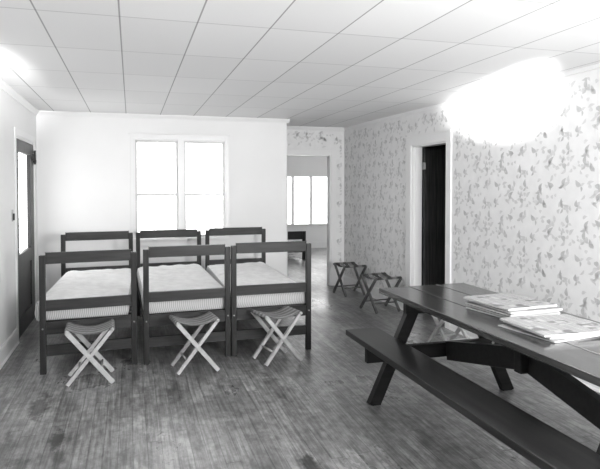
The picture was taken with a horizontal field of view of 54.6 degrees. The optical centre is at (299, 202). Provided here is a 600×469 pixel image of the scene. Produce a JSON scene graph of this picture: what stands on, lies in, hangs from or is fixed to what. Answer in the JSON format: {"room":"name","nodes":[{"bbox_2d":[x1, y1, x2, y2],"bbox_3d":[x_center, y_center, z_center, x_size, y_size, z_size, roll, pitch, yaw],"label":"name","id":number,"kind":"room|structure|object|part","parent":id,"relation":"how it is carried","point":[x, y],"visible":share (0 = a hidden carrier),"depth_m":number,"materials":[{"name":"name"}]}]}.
{"room":"dormitory","nodes":[
{"label":"dormitory","id":0,"kind":"room"},
{"bbox_2d":[0,89,37,346],"bbox_3d":[-1.887,0.242,2.411,0.120,2.430,9.710,0,2,-16],"label":"wall","id":1,"kind":"structure","parent":0,"point":[13,114],"depth_m":5.33,"materials":[{"name":"white paint"}]},
{"bbox_2d":[0,328,19,369],"bbox_3d":[-1.620,1.399,1.787,0.026,0.150,8.065,0,2,-16],"label":"baseboard","id":2,"kind":"structure","parent":1,"relation":"attached to","point":[12,342],"depth_m":5.21,"materials":[{"name":"white wood"}]},
{"bbox_2d":[14,127,36,340],"bbox_3d":[-2.985,0.308,6.206,0.129,2.100,1.235,0,2,-16],"label":"door frame","id":3,"kind":"structure","parent":1,"relation":"attached to","point":[18,133],"depth_m":6.67,"materials":[{"name":"white wood"}]},
{"bbox_2d":[16,138,35,337],"bbox_3d":[-2.943,0.351,6.253,0.070,1.990,1.090,0,2,-16],"label":"door","id":4,"kind":"structure","parent":1,"relation":"in","point":[26,261],"depth_m":6.38,"materials":[{"name":"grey wood"}]},
{"bbox_3d":[-2.936,0.908,6.186,0.018,0.500,0.730,0,2,-16],"label":"panel","id":5,"kind":"part","parent":4,"relation":"part of","materials":[{"name":"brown wood"}]},
{"bbox_2d":[36,116,286,300],"bbox_3d":[-1.787,0.100,7.822,3.095,2.430,0.870,0,2,-16],"label":"wall","id":6,"kind":"structure","parent":0,"point":[83,163],"depth_m":7.22,"materials":[{"name":"white paint"}]},
{"bbox_2d":[0,78,344,131],"bbox_3d":[-1.686,-0.975,3.593,3.614,0.058,11.177,0,2,6],"label":"trim","id":7,"kind":"structure","parent":6,"relation":"attached to","point":[5,87],"depth_m":7.29,"materials":[{"name":"white wood"}]},
{"bbox_2d":[128,132,231,245],"bbox_3d":[-1.535,-0.163,7.467,1.295,1.425,0.180,0,2,-16],"label":"window","id":8,"kind":"structure","parent":6,"relation":"in","point":[180,140],"depth_m":7.43,"materials":[{"name":"white wood"}]},
{"bbox_3d":[-1.820,0.169,7.400,0.529,0.565,0.030,0,2,-16],"label":"sash","id":9,"kind":"part","parent":8,"relation":"part of","materials":[{"name":"white glass"}]},
{"bbox_3d":[-1.829,-0.432,7.416,0.529,0.705,0.030,0,2,-16],"label":"sash","id":10,"kind":"part","parent":8,"relation":"part of","materials":[{"name":"white glass"}]},
{"bbox_3d":[-1.535,0.499,7.484,1.295,0.100,0.180,0,2,-16],"label":"sill","id":11,"kind":"part","parent":8,"relation":"part of","materials":[{"name":"white wood"}]},
{"bbox_3d":[-1.252,-0.436,7.584,0.527,0.705,0.030,0,2,-16],"label":"sash","id":12,"kind":"part","parent":8,"relation":"part of","materials":[{"name":"white glass"}]},
{"bbox_3d":[-1.243,0.165,7.568,0.527,0.565,0.030,0,2,-16],"label":"sash","id":13,"kind":"part","parent":8,"relation":"part of","materials":[{"name":"white glass"}]},
{"bbox_2d":[287,155,287,276],"bbox_3d":[0.781,-0.004,11.812,4.305,2.430,5.360,0,2,-16],"label":"wall","id":14,"kind":"structure","parent":0,"point":[287,155],"depth_m":8.74,"materials":[{"name":"white paint"}]},
{"bbox_2d":[0,248,599,468],"bbox_3d":[0.638,1.401,6.473,7.580,0.100,16.200,0,2,-16],"label":"floor","id":15,"kind":"structure","parent":0,"point":[314,412],"depth_m":3.99,"materials":[{"name":"wood"}]},
{"bbox_2d":[39,230,136,374],"bbox_3d":[-2.025,0.863,5.724,0.770,1.016,1.955,0,2,-17],"label":"bed","id":16,"kind":"object","parent":15,"relation":"on","point":[46,327],"visible":0.67,"depth_m":4.87,"materials":[{"name":"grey wood"}]},
{"bbox_3d":[-2.086,0.914,4.712,0.047,0.966,0.047,0,2,-17],"label":"post","id":17,"kind":"part","parent":16,"relation":"part of","materials":[{"name":"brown wood"}]},
{"bbox_3d":[-2.632,0.856,6.468,0.047,0.990,0.047,0,2,-17],"label":"post","id":18,"kind":"part","parent":16,"relation":"part of","materials":[{"name":"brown wood"}]},
{"bbox_2d":[35,268,130,320],"bbox_3d":[-2.038,0.852,5.720,0.746,0.198,1.825,0,2,-15],"label":"mattress","id":19,"kind":"object","parent":16,"relation":"on","point":[104,282],"visible":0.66,"depth_m":5.21,"materials":[{"name":"fabric"}]},
{"bbox_3d":[-1.755,0.452,4.835,0.733,0.100,0.034,-1,2,-22],"label":"footboard rail","id":20,"kind":"part","parent":16,"relation":"part of","materials":[{"name":"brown wood"}]},
{"bbox_3d":[-1.755,1.022,4.850,0.677,0.106,0.094,0,2,-17],"label":"footboard rail","id":21,"kind":"part","parent":16,"relation":"part of","materials":[{"name":"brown wood"}]},
{"bbox_3d":[-1.755,0.838,4.845,0.677,0.093,0.034,-1,2,-22],"label":"footboard rail","id":22,"kind":"part","parent":16,"relation":"part of","materials":[{"name":"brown wood"}]},
{"bbox_3d":[-1.755,1.206,4.855,0.677,0.093,0.034,-1,2,-22],"label":"footboard rail","id":23,"kind":"part","parent":16,"relation":"part of","materials":[{"name":"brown wood"}]},
{"bbox_3d":[-2.296,0.382,6.593,0.743,0.100,0.034,-1,2,-22],"label":"headboard rail","id":24,"kind":"part","parent":16,"relation":"part of","materials":[{"name":"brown wood"}]},
{"bbox_3d":[-2.296,0.777,6.603,0.687,0.098,0.034,-1,2,-22],"label":"headboard rail","id":25,"kind":"part","parent":16,"relation":"part of","materials":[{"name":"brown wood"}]},
{"bbox_3d":[-1.960,0.849,6.742,0.047,0.990,0.047,0,2,-17],"label":"post","id":26,"kind":"part","parent":16,"relation":"part of","materials":[{"name":"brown wood"}]},
{"bbox_3d":[-1.423,0.907,4.983,0.047,0.966,0.047,0,2,-17],"label":"post","id":27,"kind":"part","parent":16,"relation":"part of","materials":[{"name":"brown wood"}]},
{"bbox_2d":[64,319,114,386],"bbox_3d":[-1.651,1.182,4.582,0.367,0.442,0.314,0,2,-18],"label":"folding stool","id":28,"kind":"object","parent":15,"relation":"on","point":[78,330],"visible":1,"depth_m":4.50,"materials":[{"name":"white wood"}]},
{"bbox_3d":[-1.690,1.184,4.700,0.356,0.429,0.024,0,2,-18],"label":"leg","id":29,"kind":"part","parent":28,"relation":"part of","materials":[{"name":"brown wood"}]},
{"bbox_3d":[-1.651,0.984,4.577,0.367,0.046,0.282,0,2,-18],"label":"seat","id":30,"kind":"part","parent":28,"relation":"part of","materials":[{"name":"fabric"}]},
{"bbox_3d":[-1.697,1.183,4.720,0.360,0.433,0.024,0,2,-18],"label":"leg","id":31,"kind":"part","parent":28,"relation":"part of","materials":[{"name":"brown wood"}]},
{"bbox_2d":[136,229,230,364],"bbox_3d":[-1.276,0.856,6.031,0.764,1.012,2.042,0,2,-17],"label":"bed","id":32,"kind":"object","parent":15,"relation":"on","point":[156,319],"visible":0.62,"depth_m":5.11,"materials":[{"name":"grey wood"}]},
{"bbox_3d":[-1.908,0.848,6.854,0.047,0.986,0.047,0,2,-17],"label":"post","id":33,"kind":"part","parent":32,"relation":"part of","materials":[{"name":"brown wood"}]},
{"bbox_3d":[-1.613,0.995,5.920,0.030,0.095,1.929,0,2,-17],"label":"rail","id":34,"kind":"part","parent":32,"relation":"part of","materials":[{"name":"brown wood"}]},
{"bbox_3d":[-1.318,0.897,4.979,0.047,0.986,0.047,0,2,-17],"label":"post","id":35,"kind":"part","parent":32,"relation":"part of","materials":[{"name":"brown wood"}]},
{"bbox_3d":[-1.570,0.768,6.970,0.678,0.098,0.034,-1,2,-19],"label":"headboard rail","id":36,"kind":"part","parent":32,"relation":"part of","materials":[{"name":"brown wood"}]},
{"bbox_3d":[-1.570,0.376,6.960,0.734,0.100,0.034,-1,2,-19],"label":"headboard rail","id":37,"kind":"part","parent":32,"relation":"part of","materials":[{"name":"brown wood"}]},
{"bbox_2d":[137,264,224,313],"bbox_3d":[-1.277,0.844,6.031,0.766,0.196,1.918,0,2,-17],"label":"mattress","id":38,"kind":"object","parent":32,"relation":"on","point":[190,276],"visible":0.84,"depth_m":5.52,"materials":[{"name":"fabric"}]},
{"bbox_3d":[-0.984,0.425,5.083,0.724,0.100,0.034,-1,2,-19],"label":"footboard rail","id":39,"kind":"part","parent":32,"relation":"part of","materials":[{"name":"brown wood"}]},
{"bbox_3d":[-0.984,1.199,5.103,0.668,0.093,0.034,-1,2,-19],"label":"footboard rail","id":40,"kind":"part","parent":32,"relation":"part of","materials":[{"name":"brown wood"}]},
{"bbox_3d":[-0.984,1.016,5.098,0.668,0.106,0.034,-1,2,-19],"label":"footboard rail","id":41,"kind":"part","parent":32,"relation":"part of","materials":[{"name":"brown wood"}]},
{"bbox_3d":[-0.984,0.811,5.093,0.668,0.093,0.034,-1,2,-19],"label":"footboard rail","id":42,"kind":"part","parent":32,"relation":"part of","materials":[{"name":"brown wood"}]},
{"bbox_3d":[-1.231,0.842,7.090,0.047,0.986,0.047,0,2,-17],"label":"post","id":43,"kind":"part","parent":32,"relation":"part of","materials":[{"name":"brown wood"}]},
{"bbox_3d":[-0.650,0.891,5.211,0.047,0.986,0.047,0,2,-17],"label":"post","id":44,"kind":"part","parent":32,"relation":"part of","materials":[{"name":"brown wood"}]},
{"bbox_2d":[169,311,219,374],"bbox_3d":[-0.884,1.175,4.863,0.367,0.442,0.314,-1,2,-23],"label":"folding stool","id":45,"kind":"object","parent":15,"relation":"on","point":[208,317],"visible":1,"depth_m":4.78,"materials":[{"name":"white wood"}]},
{"bbox_3d":[-0.933,1.177,4.977,0.356,0.429,0.024,-1,2,-23],"label":"leg","id":46,"kind":"part","parent":45,"relation":"part of","materials":[{"name":"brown wood"}]},
{"bbox_3d":[-0.884,0.977,4.857,0.367,0.046,0.282,-1,2,-23],"label":"seat","id":47,"kind":"part","parent":45,"relation":"part of","materials":[{"name":"fabric"}]},
{"bbox_3d":[-0.827,1.183,4.730,0.360,0.433,0.024,-1,2,-23],"label":"leg","id":48,"kind":"part","parent":45,"relation":"part of","materials":[{"name":"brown wood"}]},
{"bbox_2d":[205,227,310,356],"bbox_3d":[-0.532,0.845,6.316,0.764,1.020,2.143,0,2,-15],"label":"bed","id":49,"kind":"object","parent":15,"relation":"on","point":[263,247],"visible":0.52,"depth_m":5.34,"materials":[{"name":"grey wood"}]},
{"bbox_3d":[-1.147,0.838,7.197,0.047,0.988,0.047,0,2,-15],"label":"post","id":50,"kind":"part","parent":49,"relation":"part of","materials":[{"name":"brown wood"}]},
{"bbox_3d":[-0.595,0.887,5.216,0.047,0.994,0.047,0,2,-15],"label":"post","id":51,"kind":"part","parent":49,"relation":"part of","materials":[{"name":"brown wood"}]},
{"bbox_3d":[-0.806,0.759,7.307,0.679,0.098,0.034,0,2,-18],"label":"headboard rail","id":52,"kind":"part","parent":49,"relation":"part of","materials":[{"name":"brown wood"}]},
{"bbox_3d":[-0.806,0.365,7.297,0.735,0.100,0.034,0,2,-18],"label":"headboard rail","id":53,"kind":"part","parent":49,"relation":"part of","materials":[{"name":"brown wood"}]},
{"bbox_2d":[206,262,304,307],"bbox_3d":[-0.533,0.848,6.317,0.764,0.174,2.020,0,2,-15],"label":"mattress","id":54,"kind":"object","parent":49,"relation":"on","point":[250,273],"visible":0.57,"depth_m":5.82,"materials":[{"name":"fabric"}]},
{"bbox_3d":[-0.465,0.832,7.421,0.047,0.988,0.047,0,2,-15],"label":"post","id":55,"kind":"part","parent":49,"relation":"part of","materials":[{"name":"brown wood"}]},
{"bbox_3d":[-0.259,0.411,5.314,0.725,0.100,0.034,0,2,-18],"label":"footboard rail","id":56,"kind":"part","parent":49,"relation":"part of","materials":[{"name":"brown wood"}]},
{"bbox_3d":[-0.259,1.193,5.335,0.669,0.093,0.034,0,2,-18],"label":"footboard rail","id":57,"kind":"part","parent":49,"relation":"part of","materials":[{"name":"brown wood"}]},
{"bbox_3d":[-0.259,1.010,5.330,0.669,0.106,0.034,0,2,-18],"label":"footboard rail","id":58,"kind":"part","parent":49,"relation":"part of","materials":[{"name":"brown wood"}]},
{"bbox_3d":[-0.259,0.793,5.324,0.669,0.093,0.034,0,2,-18],"label":"footboard rail","id":59,"kind":"part","parent":49,"relation":"part of","materials":[{"name":"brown wood"}]},
{"bbox_3d":[0.077,0.881,5.437,0.047,0.994,0.047,0,2,-15],"label":"post","id":60,"kind":"part","parent":49,"relation":"part of","materials":[{"name":"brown wood"}]},
{"bbox_2d":[251,306,302,366],"bbox_3d":[-0.205,1.169,5.107,0.367,0.442,0.314,-1,2,-29],"label":"folding stool","id":61,"kind":"object","parent":15,"relation":"on","point":[286,311],"visible":1,"depth_m":5.06,"materials":[{"name":"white wood"}]},
{"bbox_3d":[-0.266,1.170,5.215,0.356,0.429,0.024,-1,2,-29],"label":"leg","id":62,"kind":"part","parent":61,"relation":"part of","materials":[{"name":"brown wood"}]},
{"bbox_3d":[-0.276,1.170,5.234,0.360,0.433,0.024,-1,2,-29],"label":"leg","id":63,"kind":"part","parent":61,"relation":"part of","materials":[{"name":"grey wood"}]},
{"bbox_3d":[-0.205,0.970,5.102,0.367,0.046,0.282,-1,2,-29],"label":"seat","id":64,"kind":"part","parent":61,"relation":"part of","materials":[{"name":"fabric"}]},
{"bbox_3d":[-0.145,1.176,4.999,0.356,0.429,0.024,-1,2,-29],"label":"leg","id":65,"kind":"part","parent":61,"relation":"part of","materials":[{"name":"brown wood"}]},
{"bbox_3d":[-0.135,1.177,4.981,0.360,0.433,0.024,-1,2,-29],"label":"leg","id":66,"kind":"part","parent":61,"relation":"part of","materials":[{"name":"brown wood"}]},
{"bbox_2d":[288,231,305,259],"bbox_3d":[-0.605,0.882,12.922,0.950,0.600,1.960,0,2,-16],"label":"bed","id":67,"kind":"object","parent":15,"relation":"on","point":[292,235],"visible":0.16,"depth_m":12.08,"materials":[{"name":"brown wood"}]},
{"bbox_3d":[-0.340,0.691,12.004,0.810,0.170,0.028,0,2,-16],"label":"rail","id":68,"kind":"part","parent":67,"relation":"part of","materials":[{"name":"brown wood"}]},
{"bbox_3d":[0.082,0.903,12.133,0.070,0.600,0.060,0,2,-16],"label":"post","id":69,"kind":"part","parent":67,"relation":"part of","materials":[{"name":"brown wood"}]},
{"bbox_2d":[333,262,366,296],"bbox_3d":[0.702,1.089,8.234,0.354,0.438,0.397,-1,2,-21],"label":"folding stool","id":70,"kind":"object","parent":15,"relation":"on","point":[354,265],"visible":1,"depth_m":8.22,"materials":[{"name":"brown wood"}]},
{"bbox_3d":[0.548,1.095,8.174,0.024,0.429,0.389,-1,2,-21],"label":"leg","id":71,"kind":"part","parent":70,"relation":"part of","materials":[{"name":"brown wood"}]},
{"bbox_3d":[0.568,1.095,8.182,0.024,0.425,0.385,-1,2,-21],"label":"leg","id":72,"kind":"part","parent":70,"relation":"part of","materials":[{"name":"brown wood"}]},
{"bbox_3d":[0.836,1.093,8.286,0.024,0.425,0.385,-1,2,-21],"label":"leg","id":73,"kind":"part","parent":70,"relation":"part of","materials":[{"name":"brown wood"}]},
{"bbox_3d":[0.856,1.092,8.294,0.024,0.429,0.389,-1,2,-21],"label":"leg","id":74,"kind":"part","parent":70,"relation":"part of","materials":[{"name":"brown wood"}]},
{"bbox_2d":[360,272,401,313],"bbox_3d":[0.995,1.117,7.174,0.384,0.438,0.397,-1,2,-23],"label":"folding stool","id":75,"kind":"object","parent":15,"relation":"on","point":[386,277],"visible":0.98,"depth_m":7.14,"materials":[{"name":"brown wood"}]},
{"bbox_3d":[0.829,1.123,7.103,0.024,0.429,0.389,-1,2,-23],"label":"leg","id":76,"kind":"part","parent":75,"relation":"part of","materials":[{"name":"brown wood"}]},
{"bbox_3d":[0.849,1.123,7.111,0.024,0.425,0.385,-1,2,-23],"label":"leg","id":77,"kind":"part","parent":75,"relation":"part of","materials":[{"name":"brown wood"}]},
{"bbox_3d":[1.141,1.120,7.237,0.024,0.425,0.385,-1,2,-23],"label":"leg","id":78,"kind":"part","parent":75,"relation":"part of","materials":[{"name":"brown wood"}]},
{"bbox_3d":[1.160,1.120,7.245,0.024,0.429,0.389,-1,2,-23],"label":"leg","id":79,"kind":"part","parent":75,"relation":"part of","materials":[{"name":"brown wood"}]},
{"bbox_2d":[426,316,468,342],"bbox_3d":[1.405,1.160,5.440,0.314,0.442,0.367,-1,2,-26],"label":"folding stool","id":80,"kind":"object","parent":15,"relation":"on","point":[438,324],"visible":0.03,"depth_m":5.42,"materials":[{"name":"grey wood"}]},
{"bbox_3d":[1.275,1.166,5.376,0.024,0.433,0.360,-1,2,-26],"label":"leg","id":81,"kind":"part","parent":80,"relation":"part of","materials":[{"name":"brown wood"}]},
{"bbox_3d":[1.294,1.166,5.385,0.024,0.429,0.356,-1,2,-26],"label":"leg","id":82,"kind":"part","parent":80,"relation":"part of","materials":[{"name":"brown wood"}]},
{"bbox_3d":[1.536,1.163,5.504,0.024,0.433,0.360,-1,2,-26],"label":"leg","id":83,"kind":"part","parent":80,"relation":"part of","materials":[{"name":"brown wood"}]},
{"bbox_3d":[1.517,1.163,5.495,0.024,0.429,0.356,-1,2,-26],"label":"leg","id":84,"kind":"part","parent":80,"relation":"part of","materials":[{"name":"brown wood"}]},
{"bbox_2d":[346,283,599,468],"bbox_3d":[1.293,1.053,3.311,1.253,0.759,2.520,0,2,-16],"label":"picnic table","id":85,"kind":"object","parent":15,"relation":"on","point":[553,365],"visible":0.9,"depth_m":3.12,"materials":[{"name":"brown wood"}]},
{"bbox_3d":[0.673,1.052,4.099,0.420,0.720,0.056,0,2,-16],"label":"leg","id":86,"kind":"part","parent":85,"relation":"part of","materials":[{"name":"black wood"}]},
{"bbox_2d":[466,306,504,317],"bbox_3d":[1.289,0.661,3.531,0.370,0.012,0.400,-1,2,-25],"label":"newspaper","id":87,"kind":"object","parent":85,"relation":"on","point":[468,307],"visible":0.08,"depth_m":3.50,"materials":[{"name":"grey paper"}]},
{"bbox_2d":[466,304,559,316],"bbox_3d":[1.290,0.647,3.529,0.370,0.013,0.400,-1,2,-21],"label":"newspaper","id":88,"kind":"object","parent":87,"relation":"on","point":[553,313],"visible":0.15,"depth_m":3.39,"materials":[{"name":"white paper"}]},
{"bbox_2d":[465,301,558,316],"bbox_3d":[1.283,0.634,3.527,0.370,0.013,0.400,-1,2,-22],"label":"newspaper","id":89,"kind":"object","parent":88,"relation":"on","point":[469,302],"visible":0.21,"depth_m":3.38,"materials":[{"name":"white paper"}]},
{"bbox_2d":[469,300,562,313],"bbox_3d":[1.301,0.620,3.518,0.370,0.013,0.400,0,2,-18],"label":"newspaper","id":90,"kind":"object","parent":89,"relation":"on","point":[547,309],"visible":0.35,"depth_m":3.36,"materials":[{"name":"white paper"}]},
{"bbox_2d":[463,293,556,310],"bbox_3d":[1.276,0.604,3.543,0.370,0.017,0.400,-1,2,-22],"label":"newspaper","id":91,"kind":"object","parent":90,"relation":"on","point":[505,301],"visible":1,"depth_m":3.52,"materials":[{"name":"white paper"}]},
{"bbox_3d":[1.394,1.047,4.308,0.423,0.720,0.056,0,2,-16],"label":"leg","id":92,"kind":"part","parent":85,"relation":"part of","materials":[{"name":"black wood"}]},
{"bbox_2d":[498,324,597,342],"bbox_3d":[1.359,0.673,3.088,0.440,0.011,0.380,-1,2,-25],"label":"newspaper","id":93,"kind":"object","parent":85,"relation":"on","point":[507,326],"visible":0.28,"depth_m":2.94,"materials":[{"name":"white paper"}]},
{"bbox_2d":[503,321,599,338],"bbox_3d":[1.385,0.662,3.085,0.440,0.010,0.380,0,2,-15],"label":"newspaper","id":94,"kind":"object","parent":93,"relation":"on","point":[586,335],"visible":0.14,"depth_m":2.89,"materials":[{"name":"white paper"}]},
{"bbox_2d":[500,314,599,336],"bbox_3d":[1.361,0.647,3.075,0.440,0.017,0.380,0,2,-14],"label":"newspaper","id":95,"kind":"object","parent":94,"relation":"on","point":[556,325],"visible":1,"depth_m":3.05,"materials":[{"name":"white paper"}]},
{"bbox_2d":[0,0,599,127],"bbox_3d":[0.315,-1.051,3.455,4.950,0.100,10.610,0,2,-16],"label":"ceiling","id":96,"kind":"structure","parent":0,"point":[308,63],"depth_m":3.93,"materials":[{"name":"white tile"}]},
{"bbox_2d":[288,155,326,241],"bbox_3d":[0.152,-0.074,14.482,4.020,2.430,0.120,0,2,-16],"label":"wall","id":97,"kind":"structure","parent":0,"point":[296,164],"depth_m":14.45,"materials":[{"name":"grey paint"}]},
{"bbox_2d":[288,174,326,225],"bbox_3d":[0.025,-0.062,14.419,1.980,1.270,0.170,0,2,-16],"label":"window","id":98,"kind":"structure","parent":97,"relation":"in","point":[292,176],"depth_m":14.38,"materials":[{"name":"white wood"}]},
{"bbox_3d":[0.025,0.557,14.435,1.980,0.030,0.170,0,2,-16],"label":"sill","id":99,"kind":"part","parent":98,"relation":"part of","materials":[{"name":"white wood"}]},
{"bbox_2d":[306,242,326,247],"bbox_3d":[0.163,1.067,14.439,3.840,0.150,0.026,0,2,-16],"label":"baseboard","id":100,"kind":"structure","parent":97,"relation":"attached to","point":[313,244],"depth_m":14.52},
{"bbox_2d":[287,130,343,275],"bbox_3d":[0.175,0.072,8.908,1.520,2.430,0.121,0,2,-16],"label":"wall","id":101,"kind":"structure","parent":0,"point":[296,139],"depth_m":8.94,"materials":[{"name":"paper"}]},
{"bbox_2d":[287,150,335,285],"bbox_3d":[0.050,0.248,8.872,1.013,2.080,0.148,0,2,-16],"label":"door frame","id":102,"kind":"structure","parent":101,"relation":"attached to","point":[331,154],"depth_m":8.93,"materials":[{"name":"white wood"}]},
{"bbox_2d":[421,145,445,284],"bbox_3d":[2.707,0.100,6.870,2.280,2.480,2.900,0,2,-18],"label":"wall","id":103,"kind":"structure","parent":0,"point":[438,146],"depth_m":7.99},
{"bbox_2d":[344,68,599,321],"bbox_3d":[2.356,0.198,4.098,0.121,2.430,10.630,0,2,-18],"label":"wall","id":104,"kind":"structure","parent":0,"point":[526,159],"depth_m":5.34,"materials":[{"name":"paper"}]},
{"bbox_2d":[405,129,452,328],"bbox_3d":[1.505,0.283,6.647,0.155,2.127,0.980,0,2,-18],"label":"door frame","id":105,"kind":"structure","parent":104,"relation":"attached to","point":[414,145],"depth_m":6.96,"materials":[{"name":"white wood"}]},
{"bbox_2d":[422,148,445,284],"bbox_3d":[1.819,0.339,7.053,0.720,1.970,0.118,0,2,-14],"label":"door","id":106,"kind":"structure","parent":104,"relation":"in","point":[433,160],"depth_m":7.02,"materials":[{"name":"black wood"}]},
{"bbox_2d":[343,275,599,392],"bbox_3d":[2.278,1.337,4.133,0.026,0.150,10.290,0,2,-18],"label":"baseboard","id":107,"kind":"structure","parent":104,"relation":"attached to","point":[375,293],"depth_m":7.60,"materials":[{"name":"white wood"}]},
{"bbox_2d":[344,63,599,129],"bbox_3d":[2.281,-1.001,4.073,0.020,0.032,10.290,0,2,-18],"label":"trim","id":108,"kind":"structure","parent":104,"relation":"attached to","point":[596,66],"depth_m":5.46,"materials":[{"name":"white wood"}]}
]}

